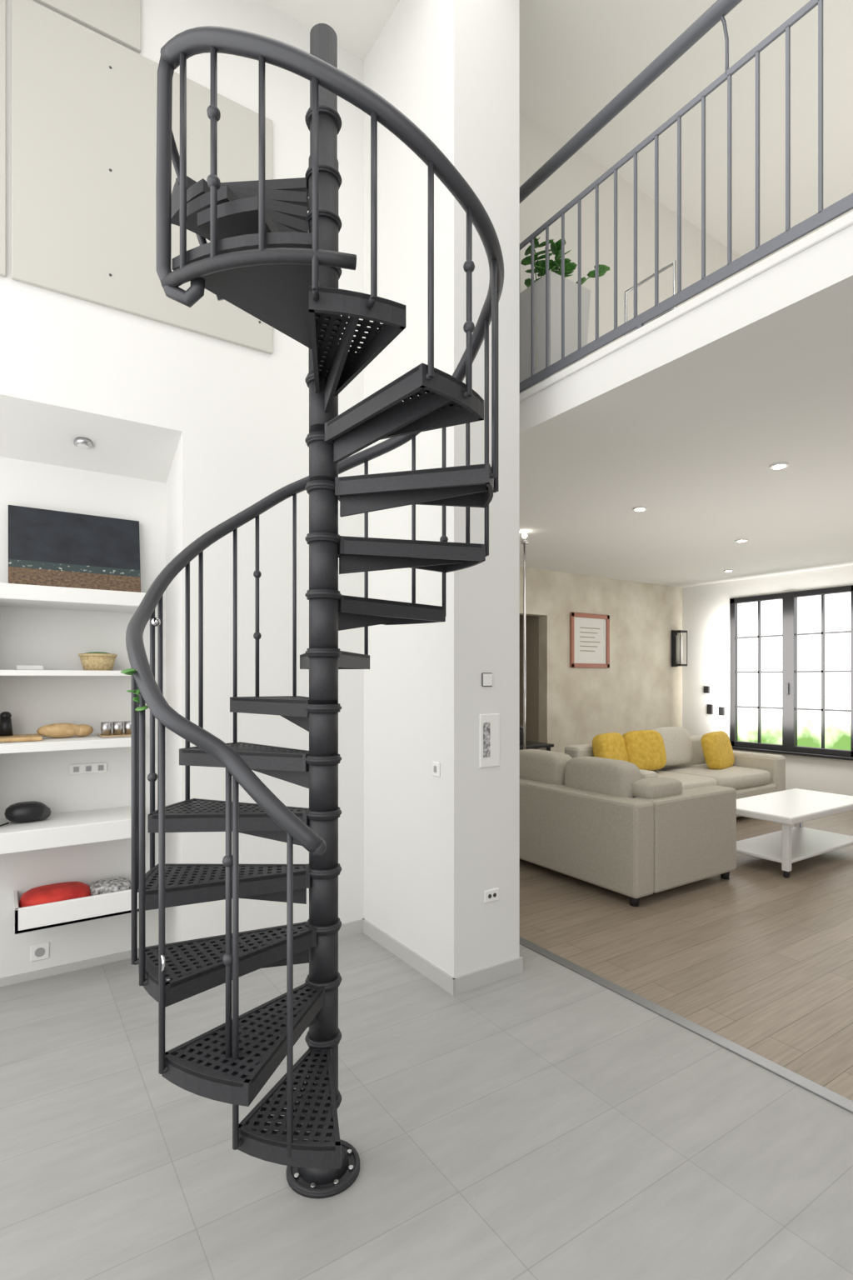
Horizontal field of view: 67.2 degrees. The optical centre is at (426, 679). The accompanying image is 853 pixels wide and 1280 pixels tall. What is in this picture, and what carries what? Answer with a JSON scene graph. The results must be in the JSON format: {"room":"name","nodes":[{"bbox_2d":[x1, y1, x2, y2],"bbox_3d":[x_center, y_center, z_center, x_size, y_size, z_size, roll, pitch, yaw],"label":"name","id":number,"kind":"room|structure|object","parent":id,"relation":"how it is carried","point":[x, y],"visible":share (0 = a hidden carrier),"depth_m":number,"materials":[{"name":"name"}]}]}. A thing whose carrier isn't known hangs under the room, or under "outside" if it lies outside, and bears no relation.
{"room":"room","nodes":[
{"label":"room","id":0,"kind":"room"},
{"bbox_2d":[0,0,364,978],"bbox_3d":[-1.742,-1.050,3.110,2.940,5.000,0.570,0,0,-34],"label":"wall","id":1,"kind":"structure","parent":0,"point":[188,431],"depth_m":3.23,"materials":[{"name":"white paint"}]},
{"bbox_2d":[30,942,49,961],"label":"socket","id":2,"kind":"object","parent":1,"relation":"attached to","point":[37,952],"depth_m":3.11,"materials":[{"name":"white plastic"}]},
{"bbox_2d":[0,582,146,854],"bbox_3d":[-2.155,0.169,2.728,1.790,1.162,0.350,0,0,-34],"label":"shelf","id":3,"kind":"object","parent":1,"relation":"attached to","point":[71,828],"visible":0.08,"depth_m":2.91,"materials":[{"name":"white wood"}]},
{"bbox_2d":[0,800,51,826],"bbox_3d":[-1.863,0.614,2.929,0.262,0.090,0.188,0,0,-34],"label":"speaker","id":4,"kind":"object","parent":3,"relation":"on","point":[22,812],"depth_m":2.93},
{"bbox_2d":[15,665,44,669],"bbox_3d":[-1.858,-0.053,3.004,0.110,0.023,0.060,0,0,-34],"label":"block","id":5,"kind":"object","parent":3,"relation":"on","point":[18,667],"depth_m":2.98,"materials":[{"name":"white"}]},
{"bbox_2d":[0,711,130,742],"bbox_3d":[-1.718,0.213,3.037,0.660,0.130,0.200,0,0,-34],"label":"kitchenware","id":6,"kind":"object","parent":3,"relation":"on","point":[55,730],"depth_m":3.02,"materials":[{"name":"brown wood"}]},
{"bbox_2d":[8,505,140,592],"bbox_3d":[-1.722,-0.617,3.160,0.570,0.406,0.090,0,0,-34],"label":"canvas","id":7,"kind":"object","parent":3,"relation":"on","point":[47,547],"visible":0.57,"depth_m":3.14,"materials":[{"name":"grey"}]},
{"bbox_2d":[78,651,117,670],"bbox_3d":[-1.615,-0.088,3.153,0.174,0.093,0.174,0,0,-34],"label":"wicker basket","id":8,"kind":"object","parent":3,"relation":"in","point":[92,661],"visible":0.97,"depth_m":3.10,"materials":[{"name":"beige wicker"}]},
{"bbox_2d":[13,876,139,934],"bbox_3d":[-1.661,1.050,3.087,0.550,0.140,0.300,0,0,-34],"label":"drawer","id":9,"kind":"object","parent":1,"relation":"attached to","point":[45,907],"visible":0.88,"depth_m":2.96,"materials":[{"name":"white paint"}]},
{"bbox_2d":[74,437,92,448],"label":"recessed light","id":10,"kind":"object","parent":1,"relation":"in","point":[82,442],"depth_m":3.04,"materials":[{"name":"white paint"}]},
{"bbox_2d":[69,762,107,774],"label":"socket","id":11,"kind":"object","parent":1,"relation":"attached to","point":[99,767],"depth_m":3.23,"materials":[{"name":"white plastic"}]},
{"bbox_2d":[0,0,272,354],"bbox_3d":[-1.807,-2.625,2.711,2.390,1.830,0.024,0,0,-34],"label":"wall panel","id":12,"kind":"object","parent":1,"relation":"attached to","point":[84,102],"visible":0.86,"depth_m":2.92,"materials":[{"name":"grey paint"}]},
{"bbox_2d":[0,918,523,995],"bbox_3d":[-1.328,1.413,3.088,3.578,0.075,0.825,0,0,-10],"label":"baseboard","id":13,"kind":"structure","parent":1,"relation":"attached to","point":[454,986],"depth_m":3.14,"materials":[{"name":"grey tile"}]},
{"bbox_2d":[432,761,439,776],"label":"light switch","id":14,"kind":"object","parent":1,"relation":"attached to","point":[436,766],"depth_m":3.06,"materials":[{"name":"white plastic"}]},
{"bbox_2d":[481,672,492,686],"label":"light switch","id":15,"kind":"object","parent":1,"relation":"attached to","point":[487,677],"depth_m":3.05,"materials":[{"name":"white plastic"}]},
{"bbox_2d":[479,713,499,768],"label":"intercom","id":16,"kind":"object","parent":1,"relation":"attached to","point":[489,740],"depth_m":3.06,"materials":[{"name":"white plastic"}]},
{"bbox_2d":[484,887,499,903],"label":"socket","id":17,"kind":"object","parent":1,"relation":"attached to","point":[491,895],"depth_m":3.07,"materials":[{"name":"white plastic"}]},
{"bbox_2d":[0,932,852,1279],"bbox_3d":[-0.120,1.490,1.265,3.600,0.080,5.440,0,0,-34],"label":"floor","id":18,"kind":"structure","parent":0,"point":[542,1122],"depth_m":1.97,"materials":[{"name":"grey tile"}]},
{"bbox_2d":[120,23,504,1198],"bbox_3d":[-0.313,-0.231,1.893,1.081,3.362,1.061,0,0,-34],"label":"stair","id":19,"kind":"structure","parent":18,"relation":"on","point":[281,263],"depth_m":1.71,"materials":[{"name":"metal"}]},
{"bbox_2d":[364,0,519,977],"bbox_3d":[-0.108,-1.050,3.668,0.400,5.000,1.450,0,0,-34],"label":"wall pier","id":20,"kind":"object","parent":18,"relation":"on","point":[433,845],"visible":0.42,"depth_m":3.13,"materials":[{"name":"white paint"}]},
{"bbox_2d":[520,936,852,1113],"bbox_3d":[1.531,1.446,2.032,0.060,0.007,4.890,0,0,-34],"label":"trim","id":21,"kind":"structure","parent":18,"relation":"on","point":[844,1102],"depth_m":2.61,"materials":[{"name":"grey metal"}]},
{"bbox_2d":[262,0,852,264],"bbox_3d":[1.541,-3.600,4.385,9.820,0.100,8.800,0,0,-34],"label":"ceiling","id":22,"kind":"structure","parent":0,"point":[577,56],"depth_m":3.85,"materials":[{"name":"white paint"}]},
{"bbox_2d":[520,566,682,753],"bbox_3d":[0.868,0.043,8.416,6.480,2.815,1.340,0,0,-34],"label":"wall","id":23,"kind":"structure","parent":0,"point":[641,689],"depth_m":8.55,"materials":[{"name":"paint"}]},
{"bbox_2d":[570,612,609,668],"bbox_3d":[2.159,-0.505,8.452,0.730,0.710,0.030,0,0,-34],"label":"picture frame","id":24,"kind":"object","parent":23,"relation":"attached to","point":[589,633],"visible":1,"depth_m":8.45,"materials":[{"name":"brown wood"}]},
{"bbox_2d":[671,630,687,666],"bbox_3d":[3.693,-0.450,9.386,0.172,0.540,0.171,0,0,-34],"label":"lantern","id":25,"kind":"object","parent":23,"relation":"attached to","point":[677,640],"visible":1,"depth_m":9.36,"materials":[{"name":"black"}]},
{"bbox_2d":[520,111,754,356],"bbox_3d":[2.771,-2.558,5.551,6.480,1.985,0.140,0,0,-34],"label":"wall","id":26,"kind":"structure","parent":0,"point":[538,144],"depth_m":4.45,"materials":[{"name":"white paint"}]},
{"bbox_2d":[520,810,852,1100],"bbox_3d":[3.040,1.490,5.381,6.220,0.080,8.800,0,0,-34],"label":"floor","id":27,"kind":"structure","parent":0,"point":[760,958],"depth_m":3.52,"materials":[{"name":"brown wood"}]},
{"bbox_2d":[520,533,528,749],"bbox_3d":[0.905,0.052,5.920,0.120,2.795,0.120,0,0,-34],"label":"pole","id":28,"kind":"object","parent":27,"relation":"on","point":[524,541],"visible":0.7,"depth_m":5.91,"materials":[{"name":"silver metal"}]},
{"bbox_2d":[520,724,554,750],"bbox_3d":[0.931,0.950,6.405,0.480,1.000,0.480,0,0,-34],"label":"side table","id":29,"kind":"object","parent":27,"relation":"on","point":[529,745],"visible":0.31,"depth_m":6.33,"materials":[{"name":"black wood"}]},
{"bbox_2d":[520,749,736,906],"bbox_3d":[1.341,1.010,5.021,1.130,0.880,1.620,0,0,-34],"label":"sofa","id":30,"kind":"object","parent":27,"relation":"on","point":[594,820],"visible":0.92,"depth_m":4.39,"materials":[{"name":"fabric"}]},
{"bbox_2d":[565,726,785,817],"bbox_3d":[2.659,0.985,6.749,2.400,0.930,1.000,0,0,-34],"label":"sofa","id":31,"kind":"object","parent":27,"relation":"on","point":[707,759],"visible":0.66,"depth_m":6.72,"materials":[{"name":"fabric"}]},
{"bbox_2d":[736,788,852,877],"bbox_3d":[2.991,1.222,5.229,1.330,0.455,0.640,0,0,-34],"label":"coffee table","id":32,"kind":"object","parent":27,"relation":"on","point":[787,846],"visible":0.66,"depth_m":5.06,"materials":[{"name":"white paint"}]},
{"bbox_2d":[520,210,852,587],"bbox_3d":[3.035,-1.471,5.378,6.232,0.212,8.800,0,0,-34],"label":"mezzanine","id":33,"kind":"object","parent":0,"point":[684,417],"visible":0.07,"depth_m":3.68,"materials":[{"name":"white paint"}]},
{"bbox_2d":[520,236,609,393],"bbox_3d":[0.776,-2.037,3.781,0.507,0.945,0.418,0,0,-34],"label":"potted plant","id":34,"kind":"object","parent":33,"relation":"on","point":[555,276],"visible":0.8,"depth_m":3.64,"materials":[{"name":"green plant"}]},
{"bbox_2d":[632,506,647,511],"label":"recessed light","id":35,"kind":"object","parent":33,"relation":"attached to","point":[638,508],"depth_m":5.11,"materials":[{"name":"white paint"}]},
{"bbox_2d":[625,260,678,335],"bbox_3d":[1.383,-1.899,3.656,0.370,0.667,0.340,0,0,-34],"label":"frame","id":36,"kind":"object","parent":33,"relation":"on","point":[673,263],"visible":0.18,"depth_m":3.52,"materials":[{"name":"silver metal"}]},
{"bbox_2d":[520,0,852,392],"bbox_3d":[1.593,-2.133,1.941,0.084,1.136,4.570,0,0,-34],"label":"railing","id":37,"kind":"object","parent":33,"relation":"on","point":[717,12],"visible":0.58,"depth_m":2.76,"materials":[{"name":"grey metal"}]},
{"bbox_2d":[735,538,748,542],"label":"recessed light","id":38,"kind":"object","parent":33,"relation":"attached to","point":[744,539],"depth_m":6.27,"materials":[{"name":"white paint"}]},
{"bbox_2d":[769,462,789,469],"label":"recessed light","id":39,"kind":"object","parent":33,"relation":"attached to","point":[778,465],"depth_m":4.07,"materials":[{"name":"white paint"}]},
{"bbox_2d":[682,565,852,795],"bbox_3d":[5.897,0.043,6.565,0.150,2.815,7.610,0,0,-34],"label":"wall","id":40,"kind":"structure","parent":0,"point":[706,608],"depth_m":9.03,"materials":[{"name":"white paint"}]},
{"bbox_2d":[704,685,709,693],"bbox_3d":[4.033,0.150,9.208,0.030,0.097,0.078,0,0,-34],"label":"switch","id":41,"kind":"object","parent":40,"relation":"attached to","point":[707,688],"depth_m":9.20,"materials":[{"name":"black plastic"}]},
{"bbox_2d":[707,704,713,714],"bbox_3d":[4.062,0.428,9.165,0.030,0.134,0.077,0,0,-34],"label":"switch","id":42,"kind":"object","parent":40,"relation":"attached to","point":[710,707],"depth_m":9.16,"materials":[{"name":"black plastic"}]},
{"bbox_2d":[719,706,724,715],"bbox_3d":[4.160,0.450,9.017,0.030,0.119,0.075,0,0,-34],"label":"switch","id":43,"kind":"object","parent":40,"relation":"attached to","point":[722,709],"depth_m":9.01,"materials":[{"name":"black plastic"}]},
{"bbox_2d":[730,585,852,760],"bbox_3d":[4.675,-0.077,8.269,0.120,2.085,1.660,0,0,-34],"label":"window","id":44,"kind":"structure","parent":40,"relation":"in","point":[789,746],"depth_m":8.25,"materials":[{"name":"black metal"}]},
{"label":"outside","id":45,"kind":"structure","parent":0,"visible":0},
{"bbox_2d":[738,592,850,749],"bbox_3d":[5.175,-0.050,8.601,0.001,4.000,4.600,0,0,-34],"label":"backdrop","id":46,"kind":"structure","parent":45,"point":[837,607],"depth_m":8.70,"materials":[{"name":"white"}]}
]}

